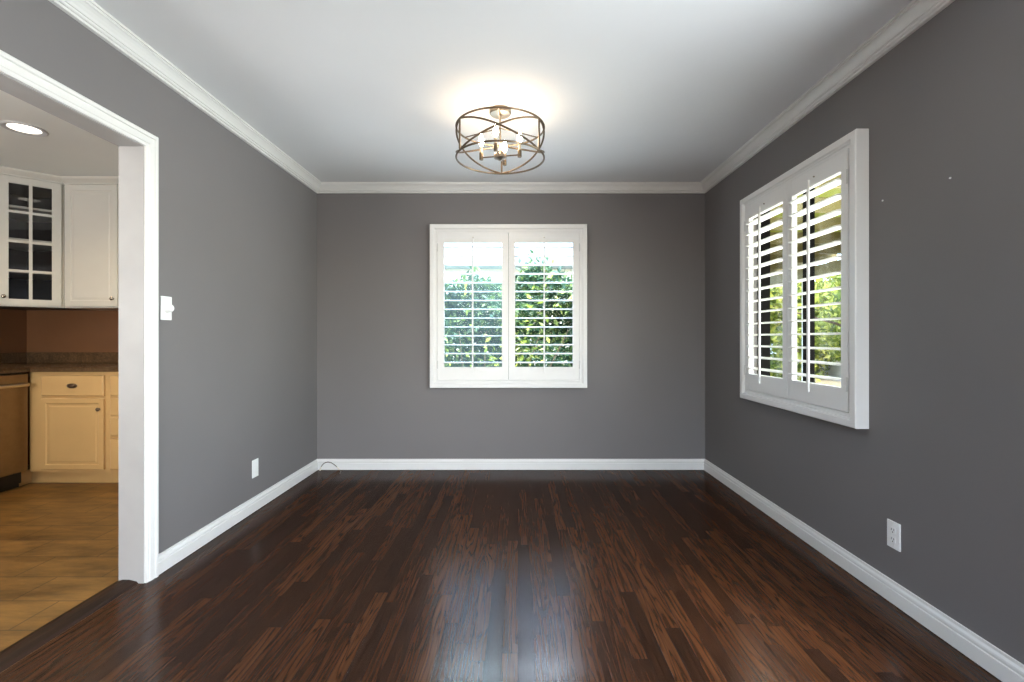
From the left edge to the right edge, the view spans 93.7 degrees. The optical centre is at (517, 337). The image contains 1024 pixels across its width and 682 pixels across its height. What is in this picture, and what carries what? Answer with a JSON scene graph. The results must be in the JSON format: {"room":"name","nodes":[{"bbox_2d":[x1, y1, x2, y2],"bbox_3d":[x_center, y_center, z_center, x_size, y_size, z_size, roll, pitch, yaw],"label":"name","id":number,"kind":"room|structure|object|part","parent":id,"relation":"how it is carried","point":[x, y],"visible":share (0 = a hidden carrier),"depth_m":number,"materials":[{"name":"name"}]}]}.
{"room":"dining room","nodes":[
{"label":"dining room","id":0,"kind":"room"},
{"bbox_2d":[0,309,26,372],"bbox_3d":[-4.420,-0.094,1.985,0.100,2.438,4.770,0,0,0],"label":"wall","id":1,"kind":"structure","parent":0,"point":[13,323],"depth_m":4.16,"materials":[{"name":"brown paint"}]},
{"bbox_2d":[27,310,118,463],"bbox_3d":[-3.050,-0.094,4.320,2.640,2.438,0.100,0,0,0],"label":"wall","id":2,"kind":"structure","parent":0,"point":[47,330],"depth_m":4.27,"materials":[{"name":"brown paint"}]},
{"bbox_2d":[0,166,86,309],"bbox_3d":[-4.034,-0.778,3.934,0.666,1.065,0.666,0,0,0],"label":"upper cabinet","id":3,"kind":"object","parent":2,"relation":"attached to","point":[31,202],"visible":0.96,"depth_m":3.90,"materials":[{"name":"white paint"}]},
{"bbox_2d":[9,205,51,221],"bbox_3d":[-4.046,-1.029,3.949,0.587,0.016,0.582,0,0,0],"label":"shelf","id":4,"kind":"object","parent":3,"relation":"attached to","point":[13,217],"depth_m":4.00,"materials":[{"name":"white paint"}]},
{"bbox_2d":[9,237,51,250],"bbox_3d":[-4.046,-0.774,3.949,0.587,0.016,0.582,0,0,0],"label":"shelf","id":5,"kind":"object","parent":3,"relation":"attached to","point":[13,246],"depth_m":4.02,"materials":[{"name":"white paint"}]},
{"bbox_2d":[9,272,51,279],"bbox_3d":[-4.046,-0.520,3.949,0.587,0.016,0.582,0,0,0],"label":"shelf","id":6,"kind":"object","parent":3,"relation":"attached to","point":[12,275],"depth_m":4.00,"materials":[{"name":"white paint"}]},
{"bbox_3d":[-3.853,-0.754,3.796,0.020,0.997,0.352,0,0,45],"label":"door","id":7,"kind":"part","parent":3,"relation":"part of","materials":[{"name":"white paint"}]},
{"bbox_3d":[-3.889,-0.754,3.787,0.446,1.017,0.018,0,0,-45],"label":"frame","id":8,"kind":"part","parent":3,"relation":"part of","materials":[{"name":"white paint"}]},
{"bbox_3d":[-3.863,-1.285,3.763,0.448,0.052,0.052,0,0,-45],"label":"crown molding","id":9,"kind":"part","parent":3,"relation":"part of","materials":[{"name":"white paint"}]},
{"bbox_2d":[61,176,118,309],"bbox_3d":[-3.274,-0.778,4.078,0.942,1.065,0.380,0,0,0],"label":"upper cabinet","id":10,"kind":"object","parent":2,"relation":"attached to","point":[91,203],"visible":0.48,"depth_m":3.92,"materials":[{"name":"white paint"}]},
{"bbox_3d":[-3.274,-1.285,3.914,0.942,0.052,0.052,0,0,0],"label":"crown molding","id":11,"kind":"part","parent":10,"relation":"part of","materials":[{"name":"white paint"}]},
{"bbox_2d":[0,0,316,552],"bbox_3d":[-1.774,-0.094,0.850,0.113,2.438,6.500,0,0,0],"label":"wall","id":12,"kind":"structure","parent":0,"point":[238,231],"depth_m":2.73,"materials":[{"name":"grey paint"}]},
{"bbox_2d":[0,72,143,582],"bbox_3d":[-1.774,0.117,1.560,0.115,2.015,1.304,0,0,0],"label":"trim","id":13,"kind":"structure","parent":12,"relation":"attached to","point":[131,152],"depth_m":2.20,"materials":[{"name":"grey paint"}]},
{"bbox_2d":[0,50,158,582],"bbox_3d":[-1.706,0.089,1.560,0.021,2.072,1.418,0,0,0],"label":"trim","id":14,"kind":"structure","parent":12,"relation":"attached to","point":[10,66],"depth_m":2.21,"materials":[{"name":"white wood"}]},
{"bbox_2d":[160,296,173,319],"bbox_3d":[-1.700,-0.145,2.338,0.034,0.115,0.070,0,0,0],"label":"dimmer switch","id":15,"kind":"object","parent":12,"relation":"attached to","point":[166,307],"visible":1,"depth_m":2.33,"materials":[{"name":"white plastic"}]},
{"bbox_3d":[-1.698,-0.145,2.338,0.029,0.044,0.044,0,0,0],"label":"knob","id":16,"kind":"part","parent":15,"relation":"part of","materials":[{"name":"white plastic"}]},
{"bbox_2d":[159,459,317,574],"bbox_3d":[-1.708,1.077,3.184,0.017,0.090,1.831,0,0,0],"label":"baseboard","id":17,"kind":"structure","parent":12,"relation":"attached to","point":[169,557],"depth_m":2.81,"materials":[{"name":"white wood"}]},
{"bbox_2d":[252,458,257,477],"bbox_3d":[-1.713,0.849,3.131,0.008,0.115,0.070,0,0,0],"label":"wall plate","id":18,"kind":"object","parent":12,"relation":"attached to","point":[254,462],"visible":1,"depth_m":3.13,"materials":[{"name":"white plastic"}]},
{"bbox_2d":[0,0,912,181],"bbox_3d":[-1.383,-1.373,0.935,6.173,0.120,6.870,0,0,0],"label":"ceiling","id":19,"kind":"structure","parent":0,"point":[349,90],"depth_m":2.42,"materials":[{"name":"white paint"}]},
{"bbox_2d":[0,121,48,136],"bbox_3d":[-3.095,-1.309,3.010,0.220,0.008,0.220,0,0,0],"label":"recessed light","id":20,"kind":"object","parent":19,"relation":"in","point":[18,127],"visible":1,"depth_m":3.00,"materials":[{"name":"beige"}]},
{"bbox_2d":[455,105,544,174],"bbox_3d":[-0.102,-1.167,2.765,0.515,0.292,0.515,0,0,0],"label":"ceiling light","id":21,"kind":"object","parent":19,"relation":"attached to","point":[499,112],"visible":1,"depth_m":2.73,"materials":[{"name":"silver metal"}]},
{"bbox_3d":[-0.320,-1.121,2.639,0.010,0.175,0.010,0,0,23],"label":"post","id":22,"kind":"part","parent":21,"relation":"part of","materials":[{"name":"brown metal"}]},
{"bbox_2d":[479,134,483,160],"bbox_3d":[-0.213,-1.111,2.787,0.033,0.155,0.032,0,0,0],"label":"candle","id":23,"kind":"object","parent":21,"relation":"on","point":[481,157],"depth_m":2.78,"materials":[{"name":"beige wax"}]},
{"bbox_2d":[493,126,498,151],"bbox_3d":[-0.124,-1.111,2.654,0.033,0.155,0.032,0,0,0],"label":"candle","id":24,"kind":"object","parent":21,"relation":"on","point":[495,130],"depth_m":2.64,"materials":[{"name":"beige wax"}]},
{"bbox_3d":[-0.102,-1.185,2.765,0.011,0.195,0.010,0,0,0],"label":"stem","id":25,"kind":"part","parent":21,"relation":"part of","materials":[{"name":"silver metal"}]},
{"bbox_2d":[502,142,506,165],"bbox_3d":[-0.080,-1.111,2.876,0.033,0.155,0.032,0,0,0],"label":"candle","id":26,"kind":"object","parent":21,"relation":"on","point":[504,147],"depth_m":2.87,"materials":[{"name":"beige wax"}]},
{"bbox_2d":[517,130,521,157],"bbox_3d":[0.009,-1.111,2.743,0.033,0.155,0.032,0,0,0],"label":"candle","id":27,"kind":"object","parent":21,"relation":"on","point":[519,138],"depth_m":2.73,"materials":[{"name":"beige wax"}]},
{"bbox_3d":[0.116,-1.121,2.639,0.010,0.175,0.010,0,0,23],"label":"post","id":28,"kind":"part","parent":21,"relation":"part of","materials":[{"name":"brown metal"}]},
{"bbox_2d":[0,464,1001,681],"bbox_3d":[-1.383,1.165,0.935,6.173,0.080,6.870,0,0,0],"label":"floor","id":29,"kind":"structure","parent":0,"point":[347,575],"depth_m":2.12,"materials":[{"name":"brown wood"}]},
{"bbox_2d":[0,373,30,491],"bbox_3d":[-3.979,0.694,3.330,0.648,0.862,0.596,0,0,0],"label":"dishwasher","id":30,"kind":"object","parent":29,"relation":"on","point":[13,386],"visible":0.98,"depth_m":3.53,"materials":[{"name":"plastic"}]},
{"bbox_3d":[-3.776,1.066,3.330,0.015,0.118,0.592,0,0,0],"label":"kick plate","id":31,"kind":"part","parent":30,"relation":"part of","materials":[{"name":"black plastic"}]},
{"bbox_3d":[-3.727,0.677,3.330,0.051,0.645,0.592,0,0,0],"label":"door","id":32,"kind":"part","parent":30,"relation":"part of","materials":[{"name":"brown metal"}]},
{"bbox_3d":[-3.725,0.309,3.330,0.053,0.084,0.592,0,0,0],"label":"control panel","id":33,"kind":"part","parent":30,"relation":"part of","materials":[{"name":"brown metal"}]},
{"bbox_3d":[-3.679,0.349,3.330,0.048,0.026,0.540,0,0,0],"label":"handle","id":34,"kind":"part","parent":30,"relation":"part of","materials":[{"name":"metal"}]},
{"bbox_2d":[19,372,117,485],"bbox_3d":[-3.454,0.691,3.941,0.687,0.868,0.654,0,0,0],"label":"base cabinet","id":35,"kind":"object","parent":29,"relation":"on","point":[70,411],"visible":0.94,"depth_m":3.64,"materials":[{"name":"beige paint"}]},
{"bbox_3d":[-3.383,0.363,3.637,0.084,0.038,0.036,0,0,0],"label":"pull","id":36,"kind":"part","parent":35,"relation":"part of","materials":[{"name":"brown metal"}]},
{"bbox_3d":[-3.383,0.363,3.650,0.476,0.157,0.020,0,0,0],"label":"drawer","id":37,"kind":"part","parent":35,"relation":"part of","materials":[{"name":"beige paint"}]},
{"bbox_3d":[-3.383,0.730,3.650,0.476,0.540,0.020,0,0,0],"label":"door","id":38,"kind":"part","parent":35,"relation":"part of","materials":[{"name":"beige paint"}]},
{"bbox_2d":[0,580,138,672],"bbox_3d":[-1.794,1.116,1.560,0.112,0.018,1.278,0,0,0],"label":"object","id":39,"kind":"structure","parent":29,"relation":"on","point":[25,646],"depth_m":1.86,"materials":[{"name":"wood"}]},
{"bbox_2d":[110,372,118,482],"bbox_3d":[-2.710,0.691,3.943,0.800,0.868,0.649,0,0,0],"label":"base cabinet","id":40,"kind":"object","parent":29,"relation":"on","point":[114,376],"visible":0.04,"depth_m":3.64,"materials":[{"name":"beige paint"}]},
{"bbox_3d":[-2.713,0.363,3.650,0.770,0.157,0.020,0,0,0],"label":"drawer","id":41,"kind":"part","parent":40,"relation":"part of","materials":[{"name":"beige paint"}]},
{"bbox_3d":[-2.713,0.526,3.650,0.770,0.132,0.020,0,0,0],"label":"drawer","id":42,"kind":"part","parent":40,"relation":"part of","materials":[{"name":"beige paint"}]},
{"bbox_3d":[-2.713,0.678,3.650,0.770,0.137,0.020,0,0,0],"label":"drawer","id":43,"kind":"part","parent":40,"relation":"part of","materials":[{"name":"beige paint"}]},
{"bbox_3d":[-2.713,0.882,3.650,0.770,0.235,0.020,0,0,0],"label":"drawer","id":44,"kind":"part","parent":40,"relation":"part of","materials":[{"name":"beige paint"}]},
{"bbox_3d":[-4.000,0.691,2.506,0.646,0.868,1.013,0,0,0],"label":"base cabinet","id":45,"kind":"object","parent":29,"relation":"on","visible":0},
{"bbox_2d":[0,352,118,373],"bbox_3d":[-3.334,0.192,3.135,2.069,0.129,2.269,0,0,0],"label":"countertop","id":46,"kind":"structure","parent":45,"relation":"on","point":[24,361],"depth_m":4.16,"materials":[{"name":"brown stone"}]},
{"bbox_2d":[317,194,704,458],"bbox_3d":[-0.064,-0.094,4.152,3.533,2.438,0.105,0,0,0],"label":"wall","id":47,"kind":"structure","parent":0,"point":[643,397],"depth_m":4.10,"materials":[{"name":"grey paint"}]},
{"bbox_2d":[430,224,586,387],"bbox_3d":[-0.080,-0.269,4.056,1.326,1.380,0.095,0,0,0],"label":"plantation shutter","id":48,"kind":"object","parent":47,"relation":"attached to","point":[441,376],"visible":1,"depth_m":4.05,"materials":[{"name":"white paint"}]},
{"bbox_3d":[-0.379,-0.270,4.014,0.013,1.120,0.012,0,0,0],"label":"tilt rod","id":49,"kind":"part","parent":48,"relation":"part of","materials":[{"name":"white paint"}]},
{"bbox_3d":[-0.379,-0.269,4.061,0.596,1.248,0.030,0,0,0],"label":"shutter panel","id":50,"kind":"part","parent":48,"relation":"part of","materials":[{"name":"white paint"}]},
{"bbox_3d":[0.219,-0.269,4.061,0.596,1.248,0.030,0,0,0],"label":"shutter panel","id":51,"kind":"part","parent":48,"relation":"part of","materials":[{"name":"white paint"}]},
{"bbox_3d":[0.219,-0.270,4.014,0.013,1.120,0.012,0,0,0],"label":"tilt rod","id":52,"kind":"part","parent":48,"relation":"part of","materials":[{"name":"white paint"}]},
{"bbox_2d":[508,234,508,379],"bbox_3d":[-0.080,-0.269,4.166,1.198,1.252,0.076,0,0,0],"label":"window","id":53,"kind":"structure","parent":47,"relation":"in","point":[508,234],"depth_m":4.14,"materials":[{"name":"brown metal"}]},
{"bbox_2d":[317,459,704,469],"bbox_3d":[-0.059,1.077,4.091,3.315,0.090,0.017,0,0,0],"label":"baseboard","id":54,"kind":"structure","parent":47,"relation":"attached to","point":[342,464],"depth_m":4.08,"materials":[{"name":"white wood"}]},
{"bbox_2d":[705,0,1023,663],"bbox_3d":[1.651,-0.094,0.850,0.105,2.438,6.500,0,0,0],"label":"wall","id":55,"kind":"structure","parent":0,"point":[940,456],"depth_m":1.87,"materials":[{"name":"grey paint"}]},
{"bbox_2d":[48,0,954,193],"bbox_3d":[-0.059,-1.274,0.850,3.315,0.079,6.500,0,0,0],"label":"trim","id":56,"kind":"structure","parent":55,"relation":"attached to","point":[87,13],"depth_m":2.71,"materials":[{"name":"white wood"}]},
{"bbox_2d":[757,187,814,382],"bbox_3d":[1.664,-0.270,2.755,0.076,1.239,1.013,0,0,0],"label":"window","id":57,"kind":"structure","parent":55,"relation":"in","point":[765,293],"depth_m":3.24,"materials":[{"name":"brown metal"}]},
{"bbox_2d":[740,129,868,428],"bbox_3d":[1.554,-0.270,2.755,0.095,1.367,1.141,0,0,0],"label":"plantation shutter","id":58,"kind":"object","parent":55,"relation":"attached to","point":[847,405],"visible":1,"depth_m":2.50,"materials":[{"name":"white paint"}]},
{"bbox_3d":[1.512,-0.271,3.007,0.012,1.107,0.013,0,0,0],"label":"tilt rod","id":59,"kind":"part","parent":58,"relation":"part of","materials":[{"name":"white paint"}]},
{"bbox_3d":[1.559,-0.270,3.007,0.030,1.235,0.503,0,0,0],"label":"shutter panel","id":60,"kind":"part","parent":58,"relation":"part of","materials":[{"name":"white paint"}]},
{"bbox_3d":[1.512,-0.271,2.502,0.012,1.107,0.013,0,0,0],"label":"tilt rod","id":61,"kind":"part","parent":58,"relation":"part of","materials":[{"name":"white paint"}]},
{"bbox_3d":[1.559,-0.270,2.502,0.030,1.235,0.503,0,0,0],"label":"shutter panel","id":62,"kind":"part","parent":58,"relation":"part of","materials":[{"name":"white paint"}]},
{"bbox_2d":[704,459,1023,681],"bbox_3d":[1.589,1.077,0.850,0.017,0.090,6.500,0,0,0],"label":"baseboard","id":63,"kind":"structure","parent":55,"relation":"attached to","point":[1004,667],"depth_m":2.01,"materials":[{"name":"white wood"}]},
{"bbox_2d":[887,519,900,551],"bbox_3d":[1.594,0.836,2.037,0.009,0.115,0.070,0,0,0],"label":"power outlet","id":64,"kind":"object","parent":55,"relation":"attached to","point":[893,528],"visible":1,"depth_m":2.03,"materials":[{"name":"white plastic"}]},
{"bbox_2d":[890,527,895,533],"bbox_3d":[1.591,0.817,2.037,0.004,0.025,0.033,0,0,0],"label":"receptacle","id":65,"kind":"object","parent":64,"relation":"attached to","point":[892,529],"depth_m":2.04,"materials":[{"name":"white plastic"}]},
{"bbox_2d":[890,536,895,543],"bbox_3d":[1.591,0.856,2.037,0.004,0.025,0.033,0,0,0],"label":"receptacle","id":66,"kind":"object","parent":64,"relation":"attached to","point":[892,538],"depth_m":2.04,"materials":[{"name":"white plastic"}]},
{"label":"outside","id":67,"kind":"structure","parent":0,"visible":0},
{"bbox_3d":[8.857,1.245,-0.855,14.287,0.040,10.290,0,0,0],"label":"patio","id":68,"kind":"object","parent":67,"visible":0},
{"bbox_2d":[770,174,840,380],"bbox_3d":[3.373,-0.058,5.000,3.300,2.566,9.000,0,0,0],"label":"patio cover","id":69,"kind":"object","parent":68,"relation":"on","point":[833,266],"visible":0.03,"depth_m":6.05,"materials":[{"name":"brown wood"}]},
{"bbox_3d":[4.953,0.100,8.250,0.100,2.250,0.100,0,0,0],"label":"post","id":70,"kind":"part","parent":69,"relation":"part of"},
{"bbox_3d":[3.333,-1.338,5.000,3.219,0.006,9.000,0,0,0],"label":"roof panel","id":71,"kind":"part","parent":69,"relation":"part of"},
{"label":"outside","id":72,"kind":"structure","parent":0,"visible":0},
{"bbox_2d":[815,378,840,386],"bbox_3d":[1.000,1.245,15.150,30.000,0.040,21.700,0,0,0],"label":"ground","id":73,"kind":"structure","parent":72,"point":[823,381],"depth_m":13.21,"materials":[{"name":"beige concrete"}]},
{"bbox_2d":[445,248,572,365],"bbox_3d":[-1.900,-0.775,14.500,11.200,4.000,6.200,0,0,0],"label":"neighbouring house","id":74,"kind":"structure","parent":73,"relation":"on","point":[448,251],"depth_m":12.00,"materials":[{"name":"paint"}]},
{"bbox_2d":[445,249,572,366],"bbox_3d":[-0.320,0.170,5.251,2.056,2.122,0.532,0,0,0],"label":"shrub","id":75,"kind":"object","parent":73,"relation":"on","point":[521,358],"visible":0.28,"depth_m":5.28,"materials":[{"name":"green plant"}]},
{"bbox_3d":[-0.350,0.577,5.271,1.807,1.308,0.064,0,0,0],"label":"stem","id":76,"kind":"part","parent":75,"relation":"part of","materials":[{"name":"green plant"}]},
{"bbox_2d":[770,326,840,377],"bbox_3d":[9.675,0.425,12.000,0.150,1.600,20.000,0,0,0],"label":"wall","id":77,"kind":"structure","parent":73,"relation":"on","point":[835,370],"depth_m":14.56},
{"bbox_2d":[770,265,840,382],"bbox_3d":[7.953,-0.700,13.983,3.920,4.141,5.432,0,0,38],"label":"tree","id":78,"kind":"object","parent":73,"relation":"on","point":[832,281],"visible":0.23,"depth_m":12.97,"materials":[{"name":"green plant"}]},
{"bbox_2d":[770,274,840,361],"bbox_3d":[7.189,-0.501,9.666,3.247,3.694,4.702,0,0,-29],"label":"tree","id":79,"kind":"object","parent":73,"relation":"on","point":[775,291],"visible":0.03,"depth_m":10.25,"materials":[{"name":"green plant"}]}
]}

